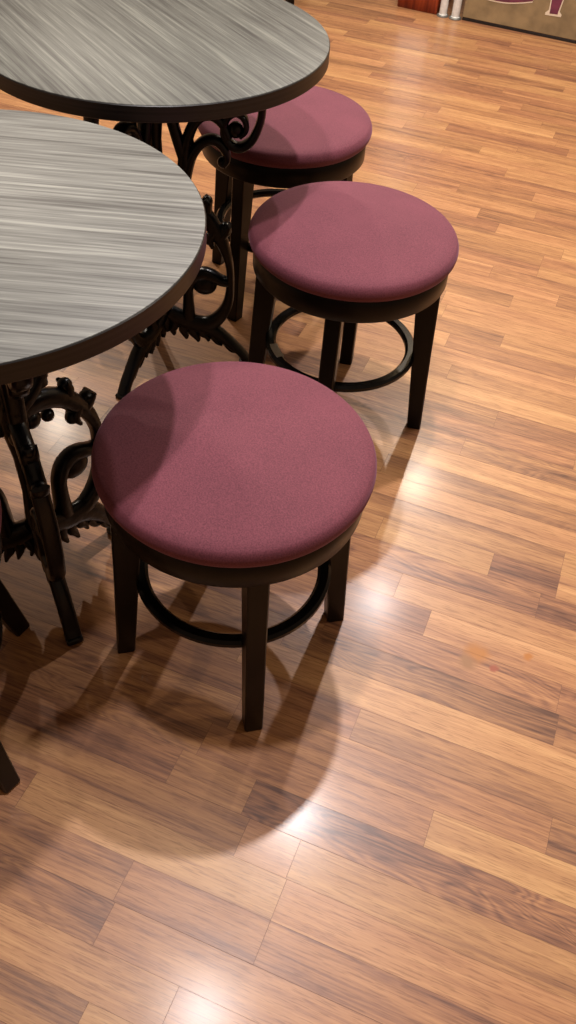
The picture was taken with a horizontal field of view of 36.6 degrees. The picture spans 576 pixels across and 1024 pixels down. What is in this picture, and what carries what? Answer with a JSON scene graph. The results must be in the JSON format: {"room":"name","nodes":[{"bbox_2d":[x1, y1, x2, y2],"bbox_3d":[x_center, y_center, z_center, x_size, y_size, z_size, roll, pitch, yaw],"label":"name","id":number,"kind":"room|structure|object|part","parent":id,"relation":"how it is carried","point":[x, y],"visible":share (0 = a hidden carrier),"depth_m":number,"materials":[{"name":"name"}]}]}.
{"room":"cafe","nodes":[
{"label":"cafe","id":0,"kind":"room"},
{"bbox_2d":[0,0,575,1023],"bbox_3d":[0.748,-0.574,2.429,7.200,0.001,6.610,18,48,12],"label":"floor","id":1,"kind":"structure","parent":0,"point":[136,995],"depth_m":1.53,"materials":[{"name":"laminate"}]},
{"bbox_2d":[0,501,29,792],"bbox_3d":[-0.609,0.170,1.300,0.422,0.483,0.422,-3,48,-8],"label":"stool","id":2,"kind":"object","parent":1,"relation":"on","point":[12,618],"visible":1,"depth_m":1.48,"materials":[{"name":"brown wood"}]},
{"bbox_2d":[0,501,1,531],"bbox_3d":[-0.596,0.025,1.143,0.422,0.055,0.422,30,52,22],"label":"cushion","id":3,"kind":"object","parent":2,"relation":"on","point":[0,501],"depth_m":1.18,"materials":[{"name":"red fabric"}]},
{"bbox_3d":[-0.475,0.281,1.271,0.072,0.395,0.033,25,50,28],"label":"leg","id":4,"kind":"part","parent":2,"relation":"part of","materials":[{"name":"brown wood"}]},
{"bbox_3d":[-0.511,0.106,1.431,0.033,0.395,0.072,30,59,22],"label":"leg","id":5,"kind":"part","parent":2,"relation":"part of","materials":[{"name":"brown wood"}]},
{"bbox_2d":[0,109,206,645],"bbox_3d":[-0.463,-0.134,1.411,0.666,0.750,0.666,2,47,-2],"label":"pedestal table","id":6,"kind":"object","parent":1,"relation":"on","point":[102,233],"visible":0.98,"depth_m":1.18,"materials":[{"name":"grey laminate"}]},
{"bbox_3d":[-0.546,-0.108,1.399,0.221,0.724,0.034,0,47,-4],"label":"leg","id":7,"kind":"part","parent":6,"relation":"part of","materials":[{"name":"black metal"}]},
{"bbox_3d":[-0.389,-0.041,1.349,0.034,0.724,0.197,-19,51,-21],"label":"leg","id":8,"kind":"part","parent":6,"relation":"part of","materials":[{"name":"black metal"}]},
{"bbox_3d":[-0.359,-0.176,1.477,0.034,0.724,0.246,31,52,22],"label":"leg","id":9,"kind":"part","parent":6,"relation":"part of","materials":[{"name":"black metal"}]},
{"bbox_2d":[0,0,329,399],"bbox_3d":[-0.274,-0.645,1.902,0.666,0.750,0.666,-20,52,-22],"label":"pedestal table","id":10,"kind":"object","parent":1,"relation":"on","point":[143,65],"visible":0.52,"depth_m":1.60,"materials":[{"name":"grey laminate"}]},
{"bbox_3d":[-0.334,-0.565,1.840,0.034,0.724,0.216,24,50,17],"label":"leg","id":11,"kind":"part","parent":10,"relation":"part of","materials":[{"name":"black metal"}]},
{"bbox_3d":[-0.161,-0.625,1.911,0.238,0.724,0.034,3,47,-1],"label":"leg","id":12,"kind":"part","parent":10,"relation":"part of","materials":[{"name":"black metal"}]},
{"bbox_2d":[91,361,376,731],"bbox_3d":[-0.090,0.056,1.447,0.425,0.483,0.425,-7,48,-11],"label":"stool","id":13,"kind":"object","parent":1,"relation":"on","point":[251,477],"visible":1,"depth_m":1.25,"materials":[{"name":"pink fabric"}]},
{"bbox_3d":[-0.265,0.107,1.446,0.072,0.395,0.033,-7,48,-11],"label":"leg","id":14,"kind":"part","parent":13,"relation":"part of","materials":[{"name":"brown wood"}]},
{"bbox_2d":[91,361,376,567],"bbox_3d":[-0.078,-0.089,1.290,0.422,0.055,0.422,-7,48,-11],"label":"cushion","id":15,"kind":"object","parent":13,"relation":"on","point":[227,464],"depth_m":1.24,"materials":[{"name":"pink fabric"}]},
{"bbox_3d":[-0.054,0.214,1.363,0.033,0.395,0.072,-7,48,-11],"label":"leg","id":16,"kind":"part","parent":13,"relation":"part of","materials":[{"name":"brown wood"}]},
{"bbox_3d":[0.079,0.065,1.512,0.072,0.395,0.033,-7,48,-11],"label":"leg","id":17,"kind":"part","parent":13,"relation":"part of","materials":[{"name":"brown wood"}]},
{"bbox_2d":[198,86,371,321],"bbox_3d":[-0.020,-0.795,2.244,0.425,0.483,0.425,28,51,20],"label":"stool","id":18,"kind":"object","parent":1,"relation":"on","point":[321,134],"visible":0.53,"depth_m":2.03,"materials":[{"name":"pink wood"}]},
{"bbox_3d":[-0.169,-0.843,2.337,0.072,0.395,0.033,28,51,20],"label":"leg","id":19,"kind":"part","parent":18,"relation":"part of","materials":[{"name":"brown wood"}]},
{"bbox_3d":[-0.119,-0.661,2.172,0.033,0.395,0.072,28,51,20],"label":"leg","id":20,"kind":"part","parent":18,"relation":"part of","materials":[{"name":"brown wood"}]},
{"bbox_2d":[198,86,371,168],"bbox_3d":[-0.007,-0.941,2.088,0.422,0.055,0.422,28,51,20],"label":"cushion","id":21,"kind":"object","parent":18,"relation":"on","point":[320,128],"depth_m":2.01,"materials":[{"name":"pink fabric"}]},
{"bbox_3d":[0.124,-0.688,2.216,0.072,0.395,0.033,28,51,20],"label":"leg","id":22,"kind":"part","parent":18,"relation":"part of","materials":[{"name":"brown wood"}]},
{"bbox_2d":[248,181,458,429],"bbox_3d":[0.120,-0.409,1.896,0.425,0.483,0.425,11,47,6],"label":"stool","id":23,"kind":"object","parent":1,"relation":"on","point":[346,254],"visible":0.98,"depth_m":1.70,"materials":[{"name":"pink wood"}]},
{"bbox_3d":[-0.055,-0.413,1.947,0.072,0.395,0.033,11,47,6],"label":"leg","id":24,"kind":"part","parent":23,"relation":"part of","materials":[{"name":"brown wood"}]},
{"bbox_3d":[0.079,-0.254,1.809,0.033,0.395,0.072,11,47,6],"label":"leg","id":25,"kind":"part","parent":23,"relation":"part of","materials":[{"name":"brown wood"}]},
{"bbox_3d":[0.155,-0.504,2.047,0.033,0.395,0.072,11,47,6],"label":"leg","id":26,"kind":"part","parent":23,"relation":"part of","materials":[{"name":"brown wood"}]},
{"bbox_2d":[248,181,458,301],"bbox_3d":[0.132,-0.555,1.740,0.422,0.055,0.422,11,47,6],"label":"cushion","id":27,"kind":"object","parent":23,"relation":"on","point":[327,241],"depth_m":1.68,"materials":[{"name":"pink fabric"}]},
{"bbox_3d":[0.289,-0.345,1.910,0.072,0.395,0.033,11,47,6],"label":"leg","id":28,"kind":"part","parent":23,"relation":"part of","materials":[{"name":"brown wood"}]},
{"bbox_2d":[397,0,450,13],"bbox_3d":[0.720,-3.120,3.427,0.193,2.000,0.304,20,49,14],"label":"display cabinet","id":29,"kind":"object","parent":1,"relation":"on","point":[428,6],"visible":0.93,"depth_m":4.04,"materials":[{"name":"red wood"}]},
{"bbox_2d":[437,0,448,17],"bbox_3d":[0.763,-2.844,3.448,0.055,1.600,0.055,20,49,14],"label":"metal post","id":30,"kind":"object","parent":1,"relation":"on","point":[442,13],"visible":1,"depth_m":4.00,"materials":[{"name":"metal"}]},
{"bbox_3d":[0.717,-2.303,4.030,0.055,0.008,0.055,20,49,14],"label":"plate","id":31,"kind":"part","parent":30,"relation":"part of","materials":[{"name":"silver metal"}]},
{"bbox_2d":[449,0,461,20],"bbox_3d":[0.817,-2.824,3.433,0.058,1.600,0.058,21,49,14],"label":"metal post","id":32,"kind":"object","parent":1,"relation":"on","point":[455,16],"visible":1,"depth_m":3.98,"materials":[{"name":"metal"}]},
{"bbox_3d":[0.771,-2.283,4.015,0.058,0.008,0.058,20,49,14],"label":"plate","id":33,"kind":"part","parent":32,"relation":"part of","materials":[{"name":"silver metal"}]},
{"bbox_3d":[2.358,-2.653,2.711,3.200,2.600,0.108,20,49,14],"label":"wall","id":34,"kind":"structure","parent":0,"visible":0},
{"bbox_2d":[462,17,575,43],"bbox_3d":[2.259,-1.734,3.619,3.200,0.012,0.014,21,49,14],"label":"baseboard","id":35,"kind":"structure","parent":34,"relation":"attached to","point":[463,18],"depth_m":3.94,"materials":[{"name":"black wood"}]},
{"bbox_2d":[463,0,575,40],"bbox_3d":[1.710,-2.463,3.227,1.900,1.486,0.018,20,49,14],"label":"mural panel","id":36,"kind":"object","parent":34,"relation":"attached to","point":[557,18],"visible":1,"depth_m":3.88,"materials":[{"name":"paint"}]}
]}

